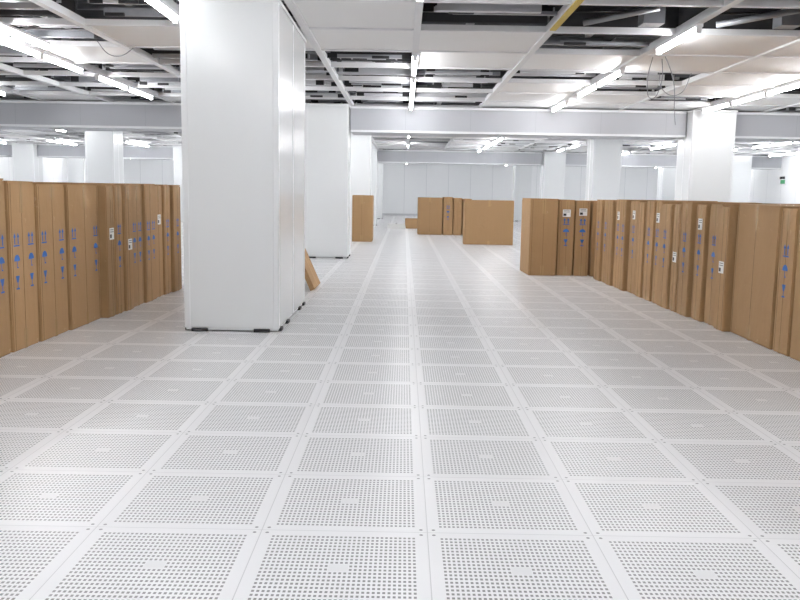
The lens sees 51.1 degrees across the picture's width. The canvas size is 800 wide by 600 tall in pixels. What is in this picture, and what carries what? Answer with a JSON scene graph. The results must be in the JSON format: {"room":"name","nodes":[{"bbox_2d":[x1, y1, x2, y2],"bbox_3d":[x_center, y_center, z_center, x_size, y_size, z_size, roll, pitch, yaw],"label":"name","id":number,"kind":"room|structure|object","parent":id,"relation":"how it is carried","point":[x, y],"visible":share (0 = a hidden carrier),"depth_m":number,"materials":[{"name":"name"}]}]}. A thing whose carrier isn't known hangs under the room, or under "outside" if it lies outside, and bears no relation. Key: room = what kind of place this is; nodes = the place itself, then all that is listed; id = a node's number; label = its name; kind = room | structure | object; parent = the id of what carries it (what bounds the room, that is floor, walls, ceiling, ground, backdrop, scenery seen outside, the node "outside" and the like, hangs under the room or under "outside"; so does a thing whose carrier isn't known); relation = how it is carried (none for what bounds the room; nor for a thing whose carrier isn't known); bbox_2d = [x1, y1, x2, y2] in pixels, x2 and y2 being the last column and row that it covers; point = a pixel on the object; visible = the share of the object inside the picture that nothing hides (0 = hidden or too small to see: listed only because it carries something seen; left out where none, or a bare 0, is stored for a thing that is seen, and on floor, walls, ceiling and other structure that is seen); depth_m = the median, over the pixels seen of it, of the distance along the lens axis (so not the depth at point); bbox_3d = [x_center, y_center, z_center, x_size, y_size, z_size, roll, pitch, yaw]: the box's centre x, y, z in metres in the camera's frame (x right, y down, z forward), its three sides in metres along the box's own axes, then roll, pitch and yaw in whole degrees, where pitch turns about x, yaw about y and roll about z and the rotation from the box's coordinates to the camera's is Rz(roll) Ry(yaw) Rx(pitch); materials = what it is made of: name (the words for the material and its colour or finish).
{"room":"cleanroom under construction","nodes":[
{"label":"cleanroom under construction","id":0,"kind":"room"},
{"bbox_2d":[0,157,66,181],"bbox_3d":[-17.934,-3.573,20.803,0.100,3.850,50.000,1,7,0],"label":"wall","id":1,"kind":"structure","parent":0,"point":[54,169],"depth_m":42.29,"materials":[{"name":"white paint"}]},
{"bbox_2d":[55,0,724,139],"bbox_3d":[-1.904,-5.260,20.508,32.100,0.100,50.200,1,7,0],"label":"deck","id":2,"kind":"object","parent":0,"point":[87,14],"depth_m":13.39,"materials":[{"name":"black metal"}]},
{"bbox_2d":[0,0,799,165],"bbox_3d":[-1.920,-4.303,20.630,31.970,0.070,50.050,1,7,0],"label":"grid","id":3,"kind":"object","parent":2,"relation":"hanging from","point":[716,7],"depth_m":10.69,"materials":[{"name":"white metal"}]},
{"bbox_2d":[124,159,657,213],"bbox_3d":[-1.814,-6.483,45.605,32.100,3.850,0.100,1,7,0],"label":"wall","id":4,"kind":"structure","parent":0,"point":[403,184],"depth_m":45.54,"materials":[{"name":"white paint"}]},
{"bbox_2d":[382,213,416,215],"bbox_3d":[-1.844,-4.715,45.771,31.900,0.100,0.020,1,7,0],"label":"baseboard","id":5,"kind":"structure","parent":4,"relation":"attached to","point":[382,213],"depth_m":45.76,"materials":[{"name":"silver metal"}]},
{"bbox_2d":[0,143,781,169],"bbox_3d":[-1.872,-5.398,31.370,31.900,0.474,1.015,1,7,0],"label":"ceiling beam","id":6,"kind":"structure","parent":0,"point":[43,150],"depth_m":30.87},
{"bbox_2d":[0,215,799,599],"bbox_3d":[-1.968,-1.442,20.997,31.900,0.100,50.000,1,7,0],"label":"floor","id":7,"kind":"structure","parent":0,"point":[438,418],"depth_m":4.00,"materials":[{"name":"tile"}]},
{"bbox_2d":[0,178,10,357],"bbox_3d":[-3.460,-0.223,5.872,1.222,1.275,0.420,1,7,0],"label":"cardboard box","id":8,"kind":"object","parent":7,"relation":"on","point":[5,335],"visible":1,"depth_m":6.02,"materials":[{"name":"brown cardboard"}]},
{"bbox_2d":[4,181,38,351],"bbox_3d":[-3.451,-0.273,6.323,1.222,1.260,0.440,1,7,0],"label":"cardboard box","id":9,"kind":"object","parent":7,"relation":"on","point":[18,195],"visible":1,"depth_m":6.28,"materials":[{"name":"brown cardboard"}]},
{"bbox_2d":[11,143,43,181],"bbox_3d":[-13.841,-4.401,31.162,0.804,2.796,0.824,1,7,0],"label":"column","id":10,"kind":"structure","parent":7,"relation":"on","point":[27,166],"depth_m":30.70,"materials":[{"name":"white paint"}]},
{"bbox_2d":[33,184,68,341],"bbox_3d":[-3.438,-0.329,6.826,1.222,1.244,0.540,1,7,0],"label":"cardboard box","id":11,"kind":"object","parent":7,"relation":"on","point":[49,210],"visible":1,"depth_m":6.78,"materials":[{"name":"brown cardboard"}]},
{"bbox_2d":[67,158,85,182],"bbox_3d":[-15.002,-5.438,39.100,0.804,2.796,0.824,1,7,0],"label":"column","id":12,"kind":"structure","parent":7,"relation":"on","point":[76,170],"depth_m":38.64,"materials":[{"name":"white paint"}]},
{"bbox_2d":[32,183,124,314],"bbox_3d":[-3.344,-0.501,8.152,1.222,1.251,0.220,1,8,0],"label":"cardboard box","id":13,"kind":"object","parent":7,"relation":"on","point":[117,197],"visible":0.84,"depth_m":8.13,"materials":[{"name":"brown cardboard"}]},
{"bbox_2d":[63,185,100,329],"bbox_3d":[-3.417,-0.411,7.464,1.222,1.243,0.700,1,7,0],"label":"cardboard box","id":14,"kind":"object","parent":7,"relation":"on","point":[80,201],"visible":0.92,"depth_m":7.39,"materials":[{"name":"brown cardboard"}]},
{"bbox_2d":[33,183,133,310],"bbox_3d":[-3.325,-0.533,8.400,1.224,1.253,0.220,1,7,0],"label":"cardboard box","id":15,"kind":"object","parent":7,"relation":"on","point":[125,189],"visible":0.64,"depth_m":8.35,"materials":[{"name":"brown cardboard"}]},
{"bbox_2d":[33,182,143,306],"bbox_3d":[-3.347,-0.581,8.711,1.222,1.268,0.380,1,7,0],"label":"cardboard box","id":16,"kind":"object","parent":7,"relation":"on","point":[136,196],"visible":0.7,"depth_m":8.71,"materials":[{"name":"brown cardboard"}]},
{"bbox_2d":[84,131,123,182],"bbox_3d":[-8.181,-3.289,23.211,0.804,2.796,0.824,1,7,0],"label":"column","id":17,"kind":"structure","parent":7,"relation":"on","point":[104,160],"depth_m":22.76,"materials":[{"name":"white paint"}]},
{"bbox_2d":[96,185,115,317],"bbox_3d":[-3.347,-0.469,7.934,1.224,1.245,0.200,1,7,0],"label":"cardboard box","id":18,"kind":"object","parent":7,"relation":"on","point":[105,192],"visible":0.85,"depth_m":7.87,"materials":[{"name":"brown cardboard"}]},
{"bbox_2d":[55,182,156,302],"bbox_3d":[-3.319,-0.634,9.110,1.222,1.272,0.380,1,7,0],"label":"cardboard box","id":19,"kind":"object","parent":7,"relation":"on","point":[147,190],"visible":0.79,"depth_m":9.04,"materials":[{"name":"brown cardboard"}]},
{"bbox_2d":[155,186,163,296],"bbox_3d":[-3.338,-0.670,9.467,1.224,1.252,0.300,1,8,0],"label":"cardboard box","id":20,"kind":"object","parent":7,"relation":"on","point":[158,197],"visible":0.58,"depth_m":9.48,"materials":[{"name":"brown cardboard"}]},
{"bbox_2d":[154,184,171,294],"bbox_3d":[-3.322,-0.717,9.769,1.222,1.270,0.260,1,7,1],"label":"cardboard box","id":21,"kind":"object","parent":7,"relation":"on","point":[165,189],"visible":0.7,"depth_m":9.71,"materials":[{"name":"brown cardboard"}]},
{"bbox_2d":[169,185,181,291],"bbox_3d":[-3.288,-0.755,10.073,1.222,1.270,0.330,1,7,0],"label":"cardboard box","id":22,"kind":"object","parent":7,"relation":"on","point":[175,209],"visible":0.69,"depth_m":9.99,"materials":[{"name":"brown cardboard"}]},
{"bbox_2d":[173,146,182,221],"bbox_3d":[-7.942,-4.301,31.145,0.804,2.796,0.824,1,7,0],"label":"column","id":23,"kind":"structure","parent":7,"relation":"on","point":[177,150],"depth_m":30.69,"materials":[{"name":"white paint"}]},
{"bbox_2d":[178,0,306,332],"bbox_3d":[-1.432,-1.232,8.026,0.844,2.796,1.924,1,7,0],"label":"column","id":24,"kind":"structure","parent":7,"relation":"on","point":[242,62],"depth_m":7.12,"materials":[{"name":"white"}]},
{"bbox_2d":[305,249,319,290],"bbox_3d":[-1.223,-0.506,10.638,0.360,0.701,0.720,1,7,0],"label":"flattened cardboard","id":25,"kind":"object","parent":7,"relation":"on","point":[311,277],"visible":0.51,"depth_m":10.55,"materials":[{"name":"beige cardboard"}]},
{"bbox_2d":[305,103,350,258],"bbox_3d":[-1.339,-2.207,15.653,0.804,2.796,0.824,1,7,0],"label":"column","id":26,"kind":"structure","parent":7,"relation":"on","point":[327,126],"depth_m":15.27,"materials":[{"name":"white paint"}]},
{"bbox_2d":[350,133,371,235],"bbox_3d":[-1.202,-3.171,23.191,0.804,2.796,0.824,1,7,0],"label":"column","id":27,"kind":"structure","parent":7,"relation":"on","point":[361,145],"depth_m":22.74,"materials":[{"name":"white paint"}]},
{"bbox_2d":[352,195,373,241],"bbox_3d":[-0.936,-2.076,21.162,0.500,1.149,0.901,1,7,0],"label":"cardboard box","id":28,"kind":"object","parent":7,"relation":"on","point":[362,205],"visible":1,"depth_m":20.72,"materials":[{"name":"brown cardboard"}]},
{"bbox_2d":[371,149,377,225],"bbox_3d":[-1.243,-4.188,31.127,0.804,2.796,0.824,1,7,0],"label":"column","id":29,"kind":"structure","parent":7,"relation":"on","point":[374,169],"depth_m":30.71,"materials":[{"name":"white paint"}]},
{"bbox_2d":[377,163,382,218],"bbox_3d":[-1.204,-5.204,39.062,0.804,2.796,0.824,1,7,0],"label":"column","id":30,"kind":"structure","parent":7,"relation":"on","point":[380,165],"depth_m":38.70,"materials":[{"name":"white paint"}]},
{"bbox_2d":[387,223,404,228],"bbox_3d":[-0.128,-2.520,28.556,0.600,0.178,0.512,1,7,0],"label":"carton","id":31,"kind":"object","parent":7,"relation":"on","point":[389,225],"visible":1,"depth_m":28.32,"materials":[{"name":"white cardboard"}]},
{"bbox_2d":[406,218,416,228],"bbox_3d":[0.406,-2.667,29.095,0.420,0.349,0.401,1,7,0],"label":"cardboard box","id":32,"kind":"object","parent":7,"relation":"on","point":[411,223],"visible":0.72,"depth_m":28.90,"materials":[{"name":"brown cardboard"}]},
{"bbox_2d":[417,197,442,234],"bbox_3d":[0.893,-2.541,25.227,0.720,1.099,0.901,1,7,0],"label":"cardboard box","id":33,"kind":"object","parent":7,"relation":"on","point":[429,214],"visible":1,"depth_m":24.78,"materials":[{"name":"brown cardboard"}]},
{"bbox_2d":[442,197,452,234],"bbox_3d":[1.423,-2.542,25.223,0.280,1.120,0.902,1,7,0],"label":"cardboard box","id":34,"kind":"object","parent":7,"relation":"on","point":[447,205],"visible":0.94,"depth_m":24.78,"materials":[{"name":"brown cardboard"}]},
{"bbox_2d":[452,198,461,234],"bbox_3d":[1.713,-2.534,25.274,0.250,1.099,0.901,1,7,0],"label":"cardboard box","id":35,"kind":"object","parent":7,"relation":"on","point":[457,202],"visible":0.88,"depth_m":24.84,"materials":[{"name":"brown cardboard"}]},
{"bbox_2d":[461,199,471,234],"bbox_3d":[1.993,-2.513,25.224,0.250,1.079,0.902,1,7,0],"label":"cardboard box","id":36,"kind":"object","parent":7,"relation":"on","point":[462,199],"visible":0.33,"depth_m":24.92,"materials":[{"name":"brown cardboard"}]},
{"bbox_2d":[463,200,513,244],"bbox_3d":[2.159,-1.903,20.488,1.200,1.079,0.351,1,7,0],"label":"cardboard box","id":37,"kind":"object","parent":7,"relation":"on","point":[485,222],"visible":1,"depth_m":20.32,"materials":[{"name":"brown cardboard"}]},
{"bbox_2d":[512,165,531,220],"bbox_3d":[5.695,-5.087,39.043,0.804,2.796,0.824,1,7,0],"label":"column","id":38,"kind":"structure","parent":7,"relation":"on","point":[522,175],"depth_m":38.64,"materials":[{"name":"white paint"}]},
{"bbox_2d":[520,198,558,275],"bbox_3d":[2.176,-1.007,13.142,0.420,1.170,0.851,1,7,-1],"label":"cardboard box","id":39,"kind":"object","parent":7,"relation":"on","point":[539,221],"visible":1,"depth_m":12.74,"materials":[{"name":"brown cardboard"}]},
{"bbox_2d":[540,152,565,198],"bbox_3d":[5.656,-4.071,31.108,0.804,2.796,0.824,1,7,0],"label":"column","id":40,"kind":"structure","parent":7,"relation":"on","point":[552,174],"depth_m":30.66,"materials":[{"name":"white paint"}]},
{"bbox_2d":[556,199,574,275],"bbox_3d":[2.534,-1.018,13.314,0.240,1.159,1.104,1,7,0],"label":"cardboard box","id":41,"kind":"object","parent":7,"relation":"on","point":[566,208],"visible":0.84,"depth_m":12.77,"materials":[{"name":"brown cardboard"}]},
{"bbox_2d":[572,200,590,275],"bbox_3d":[2.784,-1.009,13.314,0.220,1.149,1.104,1,7,0],"label":"cardboard box","id":42,"kind":"object","parent":7,"relation":"on","point":[582,208],"visible":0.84,"depth_m":12.77,"materials":[{"name":"brown cardboard"}]},
{"bbox_2d":[582,200,596,275],"bbox_3d":[3.124,-0.997,13.265,0.400,1.149,1.101,1,7,0],"label":"cardboard box","id":43,"kind":"object","parent":7,"relation":"on","point":[593,202],"visible":0.23,"depth_m":12.76,"materials":[{"name":"brown cardboard"}]},
{"bbox_2d":[593,200,604,280],"bbox_3d":[3.502,-0.861,12.164,1.252,1.169,0.370,1,8,1],"label":"cardboard box","id":44,"kind":"object","parent":7,"relation":"on","point":[598,251],"visible":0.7,"depth_m":12.09,"materials":[{"name":"brown cardboard"}]},
{"bbox_2d":[585,139,622,200],"bbox_3d":[5.617,-3.055,23.172,0.804,2.796,0.824,1,7,0],"label":"column","id":45,"kind":"structure","parent":7,"relation":"on","point":[604,156],"depth_m":22.73,"materials":[{"name":"white paint"}]},
{"bbox_2d":[601,200,608,282],"bbox_3d":[3.526,-0.816,11.828,1.252,1.168,0.270,1,7,0],"label":"cardboard box","id":46,"kind":"object","parent":7,"relation":"on","point":[606,201],"visible":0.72,"depth_m":11.84,"materials":[{"name":"brown cardboard"}]},
{"bbox_2d":[605,200,616,285],"bbox_3d":[3.509,-0.781,11.536,1.251,1.172,0.270,1,7,0],"label":"cardboard box","id":47,"kind":"object","parent":7,"relation":"on","point":[612,203],"visible":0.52,"depth_m":11.46,"materials":[{"name":"brown cardboard"}]},
{"bbox_2d":[627,201,646,293],"bbox_3d":[3.571,-0.659,10.595,1.254,1.168,0.370,1,7,0],"label":"cardboard box","id":48,"kind":"object","parent":7,"relation":"on","point":[634,213],"visible":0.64,"depth_m":10.58,"materials":[{"name":"brown cardboard"}]},
{"bbox_2d":[634,202,646,297],"bbox_3d":[3.558,-0.605,10.235,1.251,1.157,0.270,1,7,0],"label":"cardboard box","id":49,"kind":"object","parent":7,"relation":"on","point":[643,205],"visible":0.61,"depth_m":10.19,"materials":[{"name":"brown cardboard"}]},
{"bbox_2d":[618,200,703,290],"bbox_3d":[3.524,-0.701,10.906,1.252,1.173,0.220,1,7,1],"label":"cardboard box","id":50,"kind":"object","parent":7,"relation":"on","point":[626,204],"visible":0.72,"depth_m":10.84,"materials":[{"name":"brown cardboard"}]},
{"bbox_2d":[656,204,674,308],"bbox_3d":[3.559,-0.481,9.297,1.252,1.147,0.370,1,7,0],"label":"cardboard box","id":51,"kind":"object","parent":7,"relation":"on","point":[667,213],"visible":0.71,"depth_m":9.24,"materials":[{"name":"brown cardboard"}]},
{"bbox_2d":[613,199,717,287],"bbox_3d":[3.537,-0.742,11.202,1.254,1.181,0.320,1,7,0],"label":"cardboard box","id":52,"kind":"object","parent":7,"relation":"on","point":[619,202],"visible":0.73,"depth_m":11.18,"materials":[{"name":"brown cardboard"}]},
{"bbox_2d":[656,168,675,199],"bbox_3d":[12.494,-4.972,39.024,0.804,2.796,0.824,1,7,0],"label":"column","id":53,"kind":"structure","parent":7,"relation":"on","point":[666,177],"depth_m":38.61,"materials":[{"name":"white paint"}]},
{"bbox_2d":[651,202,682,303],"bbox_3d":[3.574,-0.531,9.614,1.255,1.168,0.220,1,7,1],"label":"cardboard box","id":54,"kind":"object","parent":7,"relation":"on","point":[659,204],"visible":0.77,"depth_m":9.61,"materials":[{"name":"brown cardboard"}]},
{"bbox_2d":[669,204,681,311],"bbox_3d":[3.571,-0.439,8.972,1.254,1.148,0.220,1,8,0],"label":"cardboard box","id":55,"kind":"object","parent":7,"relation":"on","point":[678,207],"visible":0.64,"depth_m":8.96,"materials":[{"name":"brown cardboard"}]},
{"bbox_2d":[642,201,749,301],"bbox_3d":[3.566,-0.573,9.912,1.252,1.175,0.320,1,7,0],"label":"cardboard box","id":56,"kind":"object","parent":7,"relation":"on","point":[651,205],"visible":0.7,"depth_m":9.86,"materials":[{"name":"brown cardboard"}]},
{"bbox_2d":[691,205,711,321],"bbox_3d":[3.603,-0.361,8.350,1.254,1.153,0.270,1,7,0],"label":"cardboard box","id":57,"kind":"object","parent":7,"relation":"on","point":[703,211],"visible":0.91,"depth_m":8.29,"materials":[{"name":"brown cardboard"}]},
{"bbox_2d":[674,110,737,201],"bbox_3d":[5.660,-2.089,15.634,0.804,2.796,0.824,1,7,0],"label":"column","id":58,"kind":"structure","parent":7,"relation":"on","point":[705,156],"depth_m":15.19,"materials":[{"name":"white paint"}]},
{"bbox_2d":[704,204,739,325],"bbox_3d":[3.632,-0.327,8.040,1.252,1.163,0.310,1,7,0],"label":"cardboard box","id":59,"kind":"object","parent":7,"relation":"on","point":[715,211],"visible":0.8,"depth_m":8.05,"materials":[{"name":"brown cardboard"}]},
{"bbox_2d":[713,206,738,331],"bbox_3d":[3.599,-0.280,7.745,1.254,1.145,0.230,1,7,0],"label":"cardboard box","id":60,"kind":"object","parent":7,"relation":"on","point":[726,247],"visible":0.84,"depth_m":7.67,"materials":[{"name":"brown cardboard"}]},
{"bbox_2d":[676,202,799,316],"bbox_3d":[3.570,-0.415,8.684,1.252,1.173,0.320,1,7,0],"label":"cardboard box","id":61,"kind":"object","parent":7,"relation":"on","point":[689,209],"visible":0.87,"depth_m":8.59,"materials":[{"name":"brown cardboard"}]},
{"bbox_2d":[731,155,752,201],"bbox_3d":[12.455,-3.956,31.089,0.804,2.796,0.824,1,7,0],"label":"column","id":62,"kind":"structure","parent":7,"relation":"on","point":[742,164],"depth_m":30.63,"materials":[{"name":"white paint"}]},
{"bbox_2d":[730,204,799,349],"bbox_3d":[3.653,-0.219,7.165,1.251,1.167,0.850,1,8,0],"label":"cardboard box","id":63,"kind":"object","parent":7,"relation":"on","point":[759,225],"visible":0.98,"depth_m":7.10,"materials":[{"name":"brown cardboard"}]},
{"bbox_2d":[772,208,799,355],"bbox_3d":[3.656,-0.134,6.590,1.252,1.149,0.270,1,7,0],"label":"cardboard box","id":64,"kind":"object","parent":7,"relation":"on","point":[790,217],"visible":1,"depth_m":6.56,"materials":[{"name":"brown cardboard"}]},
{"bbox_2d":[790,219,799,361],"bbox_3d":[3.657,-0.088,6.252,1.254,1.142,0.370,1,7,0],"label":"cardboard box","id":65,"kind":"object","parent":7,"relation":"on","point":[795,332],"visible":1,"depth_m":6.38,"materials":[{"name":"brown cardboard"}]},
{"bbox_2d":[0,0,799,155],"bbox_3d":[-1.913,-4.715,20.577,31.900,0.860,50.000,1,7,0],"label":"ceiling","id":66,"kind":"structure","parent":0,"point":[470,14],"depth_m":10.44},
{"bbox_2d":[0,90,6,95],"bbox_3d":[-6.607,-3.368,13.338,0.070,0.083,1.250,1,7,0],"label":"fluorescent light","id":67,"kind":"object","parent":66,"relation":"attached to","point":[3,93],"visible":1,"depth_m":13.89,"materials":[{"name":"white plastic"}]},
{"bbox_2d":[0,35,41,57],"bbox_3d":[-4.228,-2.794,9.165,0.070,0.083,1.250,1,7,0],"label":"fluorescent light","id":68,"kind":"object","parent":66,"relation":"attached to","point":[11,43],"visible":1,"depth_m":9.26,"materials":[{"name":"white plastic"}]},
{"bbox_2d":[0,21,49,49],"bbox_3d":[-3.881,-2.712,8.569,0.070,0.083,1.250,1,7,0],"label":"fluorescent light","id":69,"kind":"object","parent":66,"relation":"attached to","point":[4,27],"visible":1,"depth_m":8.59,"materials":[{"name":"white plastic"}]},
{"bbox_2d":[45,139,61,142],"bbox_3d":[-11.633,-5.340,28.081,0.070,0.083,1.250,1,7,0],"label":"fluorescent light","id":70,"kind":"object","parent":66,"relation":"attached to","point":[45,139],"visible":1,"depth_m":28.02,"materials":[{"name":"white plastic"}]},
{"bbox_2d":[39,52,83,73],"bbox_3d":[-4.222,-2.959,10.455,0.070,0.083,1.250,1,7,0],"label":"fluorescent light","id":71,"kind":"object","parent":66,"relation":"attached to","point":[48,57],"visible":0.94,"depth_m":10.39,"materials":[{"name":"white plastic"}]},
{"bbox_2d":[62,141,76,145],"bbox_3d":[-11.627,-5.511,29.421,0.070,0.083,1.250,1,7,0],"label":"fluorescent light","id":72,"kind":"object","parent":66,"relation":"attached to","point":[62,141],"visible":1,"depth_m":29.30,"materials":[{"name":"white plastic"}]},
{"bbox_2d":[94,73,128,89],"bbox_3d":[-4.213,-3.187,12.240,0.070,0.083,1.250,1,7,0],"label":"fluorescent light","id":73,"kind":"object","parent":66,"relation":"attached to","point":[98,76],"visible":1,"depth_m":12.14,"materials":[{"name":"white plastic"}]},
{"bbox_2d":[96,39,132,56],"bbox_3d":[-3.180,-2.855,9.438,0.544,0.209,0.029,-2,8,-21],"label":"hanging cable","id":74,"kind":"object","parent":66,"relation":"hanging from","point":[96,39],"visible":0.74,"depth_m":9.44,"materials":[{"name":"grey plastic"}]},
{"bbox_2d":[124,140,136,144],"bbox_3d":[-9.132,-5.336,28.372,0.070,0.083,1.250,1,7,0],"label":"fluorescent light","id":75,"kind":"object","parent":66,"relation":"attached to","point":[125,141],"visible":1,"depth_m":28.29,"materials":[{"name":"white plastic"}]},
{"bbox_2d":[126,85,153,99],"bbox_3d":[-4.206,-3.352,13.530,0.070,0.083,1.250,1,7,0],"label":"fluorescent light","id":76,"kind":"object","parent":66,"relation":"attached to","point":[130,88],"visible":0.96,"depth_m":13.49,"materials":[{"name":"white plastic"}]},
{"bbox_2d":[145,0,179,22],"bbox_3d":[-2.039,-2.477,6.977,0.070,0.083,1.250,1,7,0],"label":"fluorescent light","id":77,"kind":"object","parent":66,"relation":"attached to","point":[160,5],"visible":1,"depth_m":7.22,"materials":[{"name":"white plastic"}]},
{"bbox_2d":[410,90,414,102],"bbox_3d":[0.192,-3.252,13.319,0.070,0.083,1.250,1,7,0],"label":"fluorescent light","id":78,"kind":"object","parent":66,"relation":"attached to","point":[411,94],"visible":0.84,"depth_m":13.39,"materials":[{"name":"white plastic"}]},
{"bbox_2d":[410,76,415,93],"bbox_3d":[0.186,-3.087,12.030,0.070,0.083,1.250,1,7,0],"label":"fluorescent light","id":79,"kind":"object","parent":66,"relation":"attached to","point":[413,78],"visible":1,"depth_m":11.79,"materials":[{"name":"white plastic"}]},
{"bbox_2d":[411,53,417,75],"bbox_3d":[0.176,-2.846,10.145,0.070,0.083,1.250,1,7,0],"label":"fluorescent light","id":80,"kind":"object","parent":66,"relation":"attached to","point":[414,55],"visible":1,"depth_m":9.93,"materials":[{"name":"white plastic"}]},
{"bbox_2d":[551,100,568,111],"bbox_3d":[2.768,-3.361,14.502,0.070,0.083,1.250,1,7,0],"label":"fluorescent light","id":81,"kind":"object","parent":66,"relation":"attached to","point":[564,102],"visible":1,"depth_m":14.39,"materials":[{"name":"white plastic"}]},
{"bbox_2d":[550,0,583,30],"bbox_3d":[1.463,-2.470,7.087,0.058,0.011,1.900,1,7,0],"label":"strip","id":82,"kind":"object","parent":66,"relation":"attached to","point":[576,4],"visible":1,"depth_m":7.30,"materials":[{"name":"yellow metal"}]},
{"bbox_2d":[577,82,598,97],"bbox_3d":[2.756,-3.076,12.270,0.070,0.083,1.250,1,7,0],"label":"fluorescent light","id":83,"kind":"object","parent":66,"relation":"attached to","point":[592,86],"visible":0.82,"depth_m":12.21,"materials":[{"name":"white plastic"}]},
{"bbox_2d":[597,67,625,86],"bbox_3d":[2.750,-2.904,10.931,0.070,0.083,1.250,1,7,0],"label":"fluorescent light","id":84,"kind":"object","parent":66,"relation":"attached to","point":[620,71],"visible":1,"depth_m":10.81,"materials":[{"name":"white plastic"}]},
{"bbox_2d":[647,57,662,98],"bbox_3d":[2.963,-2.615,9.716,0.230,0.546,0.090,-5,9,-39],"label":"hanging cable","id":85,"kind":"object","parent":66,"relation":"hanging from","point":[652,57],"visible":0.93,"depth_m":9.74,"materials":[{"name":"grey plastic"}]},
{"bbox_2d":[650,145,662,149],"bbox_3d":[8.055,-4.778,26.241,0.070,0.083,1.250,1,7,0],"label":"fluorescent light","id":86,"kind":"object","parent":66,"relation":"attached to","point":[661,146],"visible":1,"depth_m":26.22,"materials":[{"name":"white plastic"}]},
{"bbox_2d":[663,143,676,147],"bbox_3d":[8.048,-4.606,24.902,0.070,0.083,1.250,1,7,0],"label":"fluorescent light","id":87,"kind":"object","parent":66,"relation":"attached to","point":[671,144],"visible":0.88,"depth_m":24.86,"materials":[{"name":"white plastic"}]},
{"bbox_2d":[665,56,675,124],"bbox_3d":[3.082,-2.440,9.562,0.235,0.853,0.047,-1,8,-14],"label":"hanging cable","id":88,"kind":"object","parent":66,"relation":"hanging from","point":[665,56],"visible":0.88,"depth_m":9.57,"materials":[{"name":"grey plastic"}]},
{"bbox_2d":[659,73,691,95],"bbox_3d":[3.633,-2.864,10.998,0.548,0.360,0.031,-2,8,-21],"label":"hanging cable","id":89,"kind":"object","parent":66,"relation":"hanging from","point":[659,73],"visible":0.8,"depth_m":11.00,"materials":[{"name":"grey plastic"}]},
{"bbox_2d":[655,23,702,54],"bbox_3d":[2.737,-2.561,8.253,0.070,0.083,1.250,1,7,0],"label":"fluorescent light","id":90,"kind":"object","parent":66,"relation":"attached to","point":[695,29],"visible":1,"depth_m":8.12,"materials":[{"name":"white plastic"}]},
{"bbox_2d":[702,101,731,112],"bbox_3d":[5.396,-3.285,14.247,0.070,0.083,1.250,1,7,0],"label":"fluorescent light","id":91,"kind":"object","parent":66,"relation":"attached to","point":[727,103],"visible":0.98,"depth_m":14.17,"materials":[{"name":"white plastic"}]},
{"bbox_2d":[731,91,767,104],"bbox_3d":[5.389,-3.114,12.908,0.070,0.083,1.250,1,7,0],"label":"fluorescent light","id":92,"kind":"object","parent":66,"relation":"attached to","point":[759,94],"visible":0.98,"depth_m":12.85,"materials":[{"name":"white plastic"}]},
{"bbox_2d":[752,144,771,148],"bbox_3d":[10.646,-4.524,24.598,0.070,0.083,1.250,1,7,0],"label":"fluorescent light","id":93,"kind":"object","parent":66,"relation":"attached to","point":[763,145],"visible":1,"depth_m":24.53,"materials":[{"name":"white plastic"}]},
{"bbox_2d":[768,153,785,156],"bbox_3d":[13.169,-5.072,29.203,0.070,0.083,1.250,1,7,0],"label":"fluorescent light","id":94,"kind":"object","parent":66,"relation":"attached to","point":[770,155],"visible":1,"depth_m":29.20,"materials":[{"name":"white plastic"}]},
{"bbox_2d":[771,142,793,145],"bbox_3d":[10.640,-4.353,23.259,0.070,0.083,1.250,1,7,0],"label":"fluorescent light","id":95,"kind":"object","parent":66,"relation":"attached to","point":[778,143],"visible":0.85,"depth_m":23.29,"materials":[{"name":"white plastic"}]},
{"bbox_2d":[766,81,799,95],"bbox_3d":[5.383,-2.949,11.618,0.070,0.083,1.250,1,7,0],"label":"fluorescent light","id":96,"kind":"object","parent":66,"relation":"attached to","point":[769,92],"visible":1,"depth_m":11.70,"materials":[{"name":"white plastic"}]},
{"bbox_2d":[786,151,799,154],"bbox_3d":[13.162,-4.901,27.864,0.070,0.083,1.250,1,7,0],"label":"fluorescent light","id":97,"kind":"object","parent":66,"relation":"attached to","point":[790,153],"visible":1,"depth_m":27.98,"materials":[{"name":"white plastic"}]},
{"bbox_2d":[0,100,799,141],"bbox_3d":[-1.948,-3.417,15.897,31.900,0.474,1.015,1,7,0],"label":"ceiling beam","id":98,"kind":"structure","parent":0,"point":[14,114],"depth_m":15.40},
{"bbox_2d":[749,154,799,203],"bbox_3d":[14.061,-3.031,20.714,0.100,3.850,50.000,1,7,0],"label":"wall","id":99,"kind":"structure","parent":0,"point":[765,186],"depth_m":31.04,"materials":[{"name":"white paint"}]},
{"bbox_2d":[780,177,785,183],"bbox_3d":[14.016,-4.377,30.624,0.090,0.280,0.400,1,7,0],"label":"sign","id":100,"kind":"object","parent":99,"relation":"attached to","point":[783,180],"visible":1,"depth_m":30.56,"materials":[{"name":"green plastic"}]}
]}

